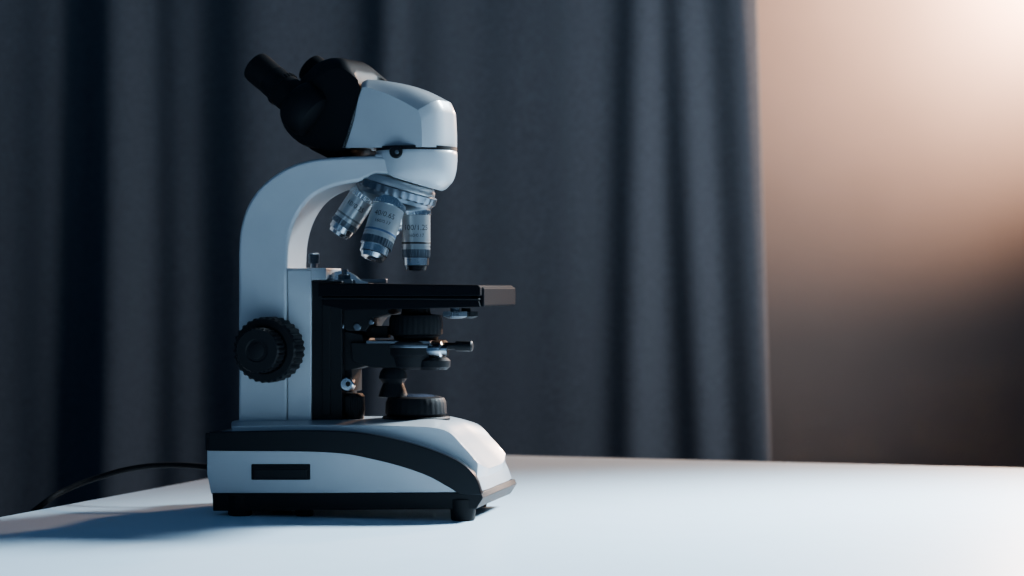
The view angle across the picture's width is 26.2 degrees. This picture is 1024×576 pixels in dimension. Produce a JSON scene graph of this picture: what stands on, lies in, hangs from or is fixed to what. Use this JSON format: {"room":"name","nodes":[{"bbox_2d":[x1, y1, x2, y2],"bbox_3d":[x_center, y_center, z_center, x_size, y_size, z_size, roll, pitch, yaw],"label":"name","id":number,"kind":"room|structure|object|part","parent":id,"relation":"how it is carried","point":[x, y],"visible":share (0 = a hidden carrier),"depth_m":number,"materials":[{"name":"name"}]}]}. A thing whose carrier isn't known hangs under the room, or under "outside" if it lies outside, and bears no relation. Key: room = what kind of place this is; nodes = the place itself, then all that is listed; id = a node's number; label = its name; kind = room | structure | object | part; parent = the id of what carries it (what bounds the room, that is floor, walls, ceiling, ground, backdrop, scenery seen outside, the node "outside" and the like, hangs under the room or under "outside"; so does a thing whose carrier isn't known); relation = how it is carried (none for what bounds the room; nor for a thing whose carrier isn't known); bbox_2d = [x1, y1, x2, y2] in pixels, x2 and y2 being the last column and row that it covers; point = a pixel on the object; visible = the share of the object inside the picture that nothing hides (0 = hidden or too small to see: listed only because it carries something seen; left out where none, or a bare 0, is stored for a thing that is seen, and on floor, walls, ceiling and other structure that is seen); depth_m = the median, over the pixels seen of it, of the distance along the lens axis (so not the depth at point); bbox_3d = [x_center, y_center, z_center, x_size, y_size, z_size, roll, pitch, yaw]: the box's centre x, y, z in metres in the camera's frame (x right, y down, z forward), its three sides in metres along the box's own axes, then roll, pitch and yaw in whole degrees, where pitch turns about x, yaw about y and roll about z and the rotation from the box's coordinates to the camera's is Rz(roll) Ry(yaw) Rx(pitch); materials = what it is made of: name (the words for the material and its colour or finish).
{"room":"laboratory","nodes":[
{"label":"laboratory","id":0,"kind":"room"},
{"bbox_2d":[288,270,321,419],"bbox_3d":[-0.180,0.053,1.948,0.021,0.138,0.057,0,0,12],"label":"column","id":1,"kind":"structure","parent":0,"point":[299,281],"depth_m":1.92,"materials":[{"name":"white metal"}]},
{"bbox_2d":[308,253,319,267],"bbox_3d":[-0.174,-0.024,1.937,0.010,0.013,0.010,0,0,12],"label":"screw","id":2,"kind":"object","parent":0,"point":[313,258],"depth_m":1.93,"materials":[{"name":"black metal"}]},
{"bbox_2d":[288,268,340,279],"bbox_3d":[-0.175,-0.012,1.943,0.036,0.011,0.047,0,0,12],"label":"cap","id":3,"kind":"object","parent":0,"point":[317,273],"depth_m":1.92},
{"bbox_2d":[322,296,329,414],"bbox_3d":[-0.161,0.054,1.920,0.007,0.114,0.007,0,0,12],"label":"rail gib","id":4,"kind":"object","parent":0,"point":[325,309],"depth_m":1.92,"materials":[{"name":"black metal"}]},
{"bbox_2d":[338,269,349,279],"bbox_3d":[-0.146,-0.011,1.929,0.012,0.010,0.012,0,0,12],"label":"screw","id":5,"kind":"object","parent":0,"point":[344,276],"depth_m":1.92,"materials":[{"name":"black metal"}]},
{"bbox_2d":[345,330,361,391],"bbox_3d":[-0.143,0.051,1.940,0.013,0.081,0.032,0,0,12],"label":"slide","id":6,"kind":"object","parent":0,"point":[356,374],"depth_m":1.94,"materials":[{"name":"metal"}]},
{"bbox_2d":[345,330,374,370],"bbox_3d":[-0.134,0.055,1.938,0.021,0.036,0.036,0,0,12],"label":"condenser mount","id":7,"kind":"object","parent":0,"point":[357,336],"depth_m":1.92,"materials":[{"name":"black metal"}]},
{"bbox_2d":[758,0,1023,467],"bbox_3d":[0.000,-0.404,3.707,6.000,2.700,0.100,0,0,0],"label":"wall","id":8,"kind":"structure","parent":0,"point":[892,131],"depth_m":3.66,"materials":[{"name":"paint"}]},
{"bbox_3d":[0.000,0.971,1.257,6.000,0.050,4.800,0,0,0],"label":"floor","id":9,"kind":"structure","parent":0,"visible":0},
{"bbox_2d":[0,0,770,516],"bbox_3d":[-0.789,-0.334,3.427,2.421,2.500,0.065,0,0,0],"label":"curtain","id":10,"kind":"object","parent":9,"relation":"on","point":[609,172],"visible":0.65,"depth_m":3.44,"materials":[{"name":"fabric"}]},
{"bbox_2d":[0,455,1023,575],"bbox_3d":[0.375,0.571,1.640,1.700,0.750,1.550,0,0,18],"label":"table","id":11,"kind":"object","parent":9,"relation":"on","point":[562,516],"visible":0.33,"depth_m":1.78,"materials":[{"name":"laminate"}]},
{"bbox_2d":[207,393,510,520],"bbox_3d":[-0.131,0.144,1.936,0.244,0.104,0.140,0,0,12],"label":"base","id":12,"kind":"object","parent":11,"relation":"on","point":[227,471],"depth_m":1.88,"materials":[{"name":"white plastic"}]},
{"bbox_2d":[28,462,206,511],"bbox_3d":[-0.361,0.525,1.978,0.231,0.736,0.053,0,0,8],"label":"power cable","id":13,"kind":"object","parent":12,"relation":"attached to","point":[83,482],"visible":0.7,"depth_m":1.99,"materials":[{"name":"black rubber"}]},
{"bbox_2d":[205,428,230,450],"bbox_3d":[-0.246,0.133,1.962,0.010,0.016,0.136,0,0,12],"label":"back stripe","id":14,"kind":"object","parent":12,"relation":"attached to","point":[206,434],"visible":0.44,"depth_m":1.90,"materials":[{"name":"black"}]},
{"bbox_3d":[-0.235,0.187,1.897,0.022,0.018,0.022,0,0,12],"label":"foot","id":15,"kind":"part","parent":12,"relation":"part of","materials":[{"name":"black rubber"}]},
{"bbox_3d":[-0.197,0.157,1.887,0.053,0.015,0.011,0,0,12],"label":"vent slot","id":16,"kind":"part","parent":12,"relation":"part of","materials":[{"name":"black plastic"}]},
{"bbox_3d":[-0.197,0.159,1.886,0.047,0.009,0.012,0,0,12],"label":"vent slot","id":17,"kind":"part","parent":12,"relation":"part of","materials":[{"name":"black plastic"}]},
{"bbox_3d":[-0.178,0.187,1.893,0.016,0.018,0.016,0,0,12],"label":"foot","id":18,"kind":"part","parent":12,"relation":"part of","materials":[{"name":"black rubber"}]},
{"bbox_2d":[239,156,387,420],"bbox_3d":[-0.165,0.004,1.945,0.142,0.237,0.058,0,0,12],"label":"arm","id":19,"kind":"object","parent":12,"relation":"on","point":[277,223],"visible":0.8,"depth_m":1.93},
{"bbox_2d":[244,53,456,157],"bbox_3d":[-0.139,-0.164,1.957,0.191,0.098,0.104,0,0,27],"label":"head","id":20,"kind":"object","parent":19,"relation":"on","point":[337,107],"visible":0.99,"depth_m":1.93},
{"bbox_2d":[244,53,280,89],"bbox_3d":[-0.222,-0.192,1.968,0.034,0.035,0.029,0,0,27],"label":"cup","id":21,"kind":"object","parent":20,"relation":"on","point":[262,71],"depth_m":1.95,"materials":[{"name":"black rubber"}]},
{"bbox_2d":[299,56,323,79],"bbox_3d":[-0.177,-0.195,2.012,0.034,0.035,0.029,0,0,27],"label":"cup","id":22,"kind":"object","parent":20,"relation":"on","point":[313,60],"depth_m":2.00,"materials":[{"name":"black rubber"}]},
{"bbox_2d":[376,149,456,190],"bbox_3d":[-0.084,-0.102,1.928,0.071,0.035,0.071,0,0,12],"label":"mount","id":23,"kind":"object","parent":19,"relation":"attached to","point":[430,168],"visible":0.91,"depth_m":1.90,"materials":[{"name":"white metal"}]},
{"bbox_2d":[389,145,402,157],"bbox_3d":[-0.100,-0.117,1.894,0.012,0.011,0.006,0,0,12],"label":"screw","id":24,"kind":"object","parent":23,"relation":"attached to","point":[393,148],"visible":1,"depth_m":1.89,"materials":[{"name":"black plastic"}]},
{"bbox_2d":[356,179,436,206],"bbox_3d":[-0.102,-0.085,1.931,0.072,0.028,0.074,0,0,12],"label":"turret ring","id":25,"kind":"object","parent":23,"relation":"attached to","point":[366,183],"visible":0.82,"depth_m":1.90,"materials":[{"name":"silver metal"}]},
{"bbox_2d":[330,184,372,239],"bbox_3d":[-0.138,-0.068,1.932,0.043,0.051,0.027,0,0,12],"label":"lens","id":26,"kind":"object","parent":25,"relation":"attached to","point":[355,207],"visible":0.9,"depth_m":1.92,"materials":[{"name":"metal"}]},
{"bbox_2d":[360,194,405,262],"bbox_3d":[-0.112,-0.053,1.904,0.043,0.062,0.030,0,0,-39],"label":"lens","id":27,"kind":"object","parent":25,"relation":"attached to","point":[379,235],"visible":1,"depth_m":1.89,"materials":[{"name":"metal"}]},
{"bbox_2d":[357,185,432,210],"bbox_3d":[-0.103,-0.079,1.932,0.067,0.025,0.070,0,0,12],"label":"disc","id":28,"kind":"object","parent":25,"relation":"attached to","point":[410,206],"depth_m":1.91,"materials":[{"name":"silver metal"}]},
{"bbox_2d":[397,220,401,234],"bbox_3d":[-0.106,-0.066,1.958,0.024,0.039,0.033,0,0,-38],"label":"lens","id":29,"kind":"object","parent":25,"relation":"attached to","point":[400,226],"visible":0.12,"depth_m":1.96,"materials":[{"name":"metal"}]},
{"bbox_2d":[366,173,434,197],"bbox_3d":[-0.100,-0.092,1.931,0.066,0.025,0.068,0,0,12],"label":"cap","id":30,"kind":"object","parent":25,"relation":"attached to","point":[384,179],"depth_m":1.90,"materials":[{"name":"silver metal"}]},
{"bbox_2d":[402,210,430,270],"bbox_3d":[-0.084,-0.044,1.928,0.026,0.059,0.026,0,0,12],"label":"lens","id":31,"kind":"object","parent":25,"relation":"attached to","point":[415,224],"visible":0.92,"depth_m":1.92,"materials":[{"name":"metal"}]},
{"bbox_2d":[376,145,456,150],"bbox_3d":[-0.084,-0.121,1.928,0.071,0.004,0.071,0,0,12],"label":"ring","id":32,"kind":"object","parent":23,"relation":"on","point":[438,147],"visible":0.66,"depth_m":1.90,"materials":[{"name":"black plastic"}]},
{"bbox_3d":[-0.207,0.053,1.919,0.046,0.046,0.012,0,0,12],"label":"focus collar","id":33,"kind":"object","parent":19,"relation":"attached to","visible":0},
{"bbox_2d":[233,317,304,382],"bbox_3d":[-0.212,0.053,1.895,0.057,0.057,0.048,0,0,12],"label":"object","id":34,"kind":"object","parent":33,"relation":"attached to","point":[294,347],"depth_m":1.89,"materials":[{"name":"black plastic"}]},
{"bbox_3d":[-0.217,0.053,1.872,0.014,0.014,0.001,0,0,12],"label":"fine adjustment knob cap","id":35,"kind":"part","parent":34,"relation":"part of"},
{"bbox_3d":[-0.215,0.053,1.883,0.039,0.039,0.023,0,0,12],"label":"fine knob","id":36,"kind":"part","parent":34,"relation":"part of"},
{"bbox_2d":[312,281,356,419],"bbox_3d":[-0.157,0.058,1.941,0.028,0.127,0.048,0,0,12],"label":"rail","id":37,"kind":"object","parent":12,"relation":"on","point":[337,333],"visible":0.42,"depth_m":1.92,"materials":[{"name":"black plastic"}]},
{"bbox_2d":[341,377,355,390],"bbox_3d":[-0.143,0.084,1.918,0.012,0.012,0.008,0,0,11],"label":"screw","id":38,"kind":"object","parent":37,"relation":"attached to","point":[351,380],"visible":1,"depth_m":1.91,"materials":[{"name":"metal"}]},
{"bbox_2d":[351,342,427,397],"bbox_3d":[-0.102,0.071,1.931,0.070,0.048,0.045,0,0,12],"label":"condenser carrier","id":39,"kind":"object","parent":37,"relation":"attached to","point":[373,355],"depth_m":1.91,"materials":[{"name":"black metal"}]},
{"bbox_3d":[-0.104,0.083,1.922,0.026,0.025,0.026,0,0,12],"label":"aperture knob","id":40,"kind":"part","parent":39,"relation":"part of","materials":[{"name":"black plastic"}]},
{"bbox_2d":[366,339,431,342],"bbox_3d":[-0.094,0.047,1.927,0.057,0.003,0.045,0,0,12],"label":"plate","id":41,"kind":"object","parent":39,"relation":"attached to","point":[378,340],"visible":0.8,"depth_m":1.91,"materials":[{"name":"metal"}]},
{"bbox_2d":[389,308,442,340],"bbox_3d":[-0.084,0.032,1.928,0.047,0.032,0.047,0,0,12],"label":"condenser","id":42,"kind":"object","parent":39,"relation":"attached to","point":[412,324],"depth_m":1.91,"materials":[{"name":"black plastic"}]},
{"bbox_2d":[389,345,427,347],"bbox_3d":[-0.084,0.050,1.928,0.057,0.003,0.057,0,0,12],"label":"trim ring","id":43,"kind":"object","parent":42,"relation":"attached to","point":[391,346],"depth_m":1.90,"materials":[{"name":"silver metal"}]},
{"bbox_2d":[390,340,447,369],"bbox_3d":[-0.084,0.058,1.928,0.056,0.025,0.056,0,0,12],"label":"condenser","id":44,"kind":"object","parent":39,"relation":"attached to","point":[405,358],"depth_m":1.90,"materials":[{"name":"black metal"}]},
{"bbox_2d":[420,357,449,369],"bbox_3d":[-0.069,0.066,1.914,0.030,0.010,0.030,0,0,12],"label":"holder","id":45,"kind":"object","parent":39,"relation":"attached to","point":[443,363],"visible":0.94,"depth_m":1.90,"materials":[{"name":"black plastic"}]},
{"bbox_2d":[426,342,449,357],"bbox_3d":[-0.064,0.054,1.905,0.018,0.014,0.014,0,0,12],"label":"knob","id":46,"kind":"object","parent":39,"relation":"attached to","point":[434,349],"visible":1,"depth_m":1.90,"materials":[{"name":"silver metal"}]},
{"bbox_2d":[444,341,473,350],"bbox_3d":[-0.046,0.050,1.900,0.025,0.009,0.010,0,0,12],"label":"lever","id":47,"kind":"object","parent":46,"relation":"attached to","point":[458,345],"depth_m":1.90,"materials":[{"name":"metal"}]},
{"bbox_2d":[318,283,512,295],"bbox_3d":[-0.082,0.001,1.927,0.142,0.011,0.136,0,0,12],"label":"stage plate","id":48,"kind":"object","parent":37,"relation":"attached to","point":[324,289],"visible":1,"depth_m":1.86,"materials":[{"name":"black metal"}]},
{"bbox_2d":[322,280,353,282],"bbox_3d":[-0.146,-0.005,1.956,0.027,0.004,0.070,0,0,12],"label":"guide","id":49,"kind":"object","parent":48,"relation":"on","point":[345,281],"visible":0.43,"depth_m":1.92,"materials":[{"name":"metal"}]},
{"bbox_2d":[330,271,368,283],"bbox_3d":[-0.143,-0.009,1.928,0.036,0.012,0.005,0,0,12],"label":"clip","id":50,"kind":"object","parent":48,"relation":"attached to","point":[334,276],"visible":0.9,"depth_m":1.93,"materials":[{"name":"metal"}]},
{"bbox_2d":[354,323,360,330],"bbox_3d":[-0.135,0.034,1.915,0.007,0.007,0.003,0,0,12],"label":"screw","id":51,"kind":"object","parent":48,"relation":"attached to","point":[357,326],"visible":1,"depth_m":1.91,"materials":[{"name":"metal"}]},
{"bbox_2d":[343,309,400,330],"bbox_3d":[-0.129,0.027,1.937,0.052,0.020,0.044,0,0,12],"label":"bracket","id":52,"kind":"object","parent":48,"relation":"attached to","point":[350,317],"depth_m":1.92,"materials":[{"name":"black metal"}]},
{"bbox_2d":[361,279,387,282],"bbox_3d":[-0.126,-0.006,1.929,0.033,0.004,0.006,0,0,12],"label":"holder","id":53,"kind":"object","parent":48,"relation":"on","point":[367,280],"visible":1,"depth_m":1.93,"materials":[{"name":"metal"}]},
{"bbox_2d":[366,326,390,337],"bbox_3d":[-0.117,0.039,1.934,0.020,0.011,0.010,0,0,12],"label":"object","id":54,"kind":"object","parent":48,"relation":"attached to","point":[377,331],"visible":0.91,"depth_m":1.93,"materials":[{"name":"black plastic"}]},
{"bbox_2d":[318,297,480,299],"bbox_3d":[-0.096,0.009,1.865,0.141,0.002,0.007,0,0,12],"label":"rail","id":55,"kind":"object","parent":48,"relation":"attached to","point":[319,297],"depth_m":1.86,"materials":[{"name":"black metal"}]},
{"bbox_2d":[322,296,480,318],"bbox_3d":[-0.081,0.017,1.925,0.138,0.020,0.128,0,0,12],"label":"stage","id":56,"kind":"object","parent":48,"relation":"attached to","point":[345,304],"depth_m":1.87,"materials":[{"name":"black metal"}]},
{"bbox_3d":[-0.049,0.022,1.889,0.021,0.009,0.021,0,0,12],"label":"stage drive knob","id":57,"kind":"part","parent":56,"relation":"part of","materials":[{"name":"silver metal"}]},
{"bbox_3d":[-0.040,0.022,1.908,0.021,0.009,0.021,0,0,12],"label":"stage drive knob","id":58,"kind":"part","parent":56,"relation":"part of","materials":[{"name":"silver metal"}]},
{"bbox_3d":[-0.082,0.001,1.927,0.142,0.011,0.136,0,0,12],"label":"plate","id":59,"kind":"part","parent":48,"relation":"part of","materials":[{"name":"black metal"}]},
{"bbox_2d":[473,287,514,306],"bbox_3d":[-0.016,0.008,1.918,0.012,0.017,0.130,0,0,12],"label":"block","id":60,"kind":"object","parent":48,"relation":"attached to","point":[491,296],"depth_m":1.91,"materials":[{"name":"grey metal"}]},
{"bbox_2d":[208,430,482,494],"bbox_3d":[-0.143,0.148,1.873,0.242,0.052,0.008,0,0,12],"label":"side stripe","id":61,"kind":"object","parent":12,"relation":"attached to","point":[448,470],"visible":1,"depth_m":1.87,"materials":[{"name":"black plastic"}]},
{"bbox_3d":[-0.138,0.106,1.925,0.019,0.027,0.019,0,0,12],"label":"stand knob","id":62,"kind":"part","parent":12,"relation":"part of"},
{"bbox_2d":[212,479,516,510],"bbox_3d":[-0.126,0.181,1.936,0.242,0.022,0.138,0,0,12],"label":"plinth","id":63,"kind":"object","parent":12,"relation":"attached to","point":[404,500],"depth_m":1.87,"materials":[{"name":"black plastic"}]},
{"bbox_2d":[231,416,504,476],"bbox_3d":[-0.127,0.140,1.937,0.231,0.054,0.110,0,0,12],"label":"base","id":64,"kind":"object","parent":12,"relation":"attached to","point":[466,440],"depth_m":1.89,"materials":[{"name":"white plastic"}]},
{"bbox_2d":[385,395,446,417],"bbox_3d":[-0.084,0.108,1.928,0.054,0.027,0.054,0,0,12],"label":"housing","id":65,"kind":"object","parent":12,"relation":"on","point":[435,406],"visible":0.7,"depth_m":1.91,"materials":[{"name":"black plastic"}]},
{"bbox_2d":[404,393,434,396],"bbox_3d":[-0.084,0.094,1.928,0.037,0.002,0.037,0,0,12],"label":"lens","id":66,"kind":"object","parent":65,"relation":"on","point":[409,394],"visible":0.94,"depth_m":1.92,"materials":[{"name":"clear glass"}]},
{"bbox_2d":[382,415,449,419],"bbox_3d":[-0.084,0.117,1.928,0.060,0.010,0.060,0,0,12],"label":"flange","id":67,"kind":"object","parent":12,"relation":"on","point":[446,417],"visible":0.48,"depth_m":1.91,"materials":[{"name":"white plastic"}]},
{"bbox_3d":[-0.041,0.187,1.856,0.022,0.018,0.022,0,0,12],"label":"foot","id":68,"kind":"part","parent":12,"relation":"part of","materials":[{"name":"black rubber"}]}
]}

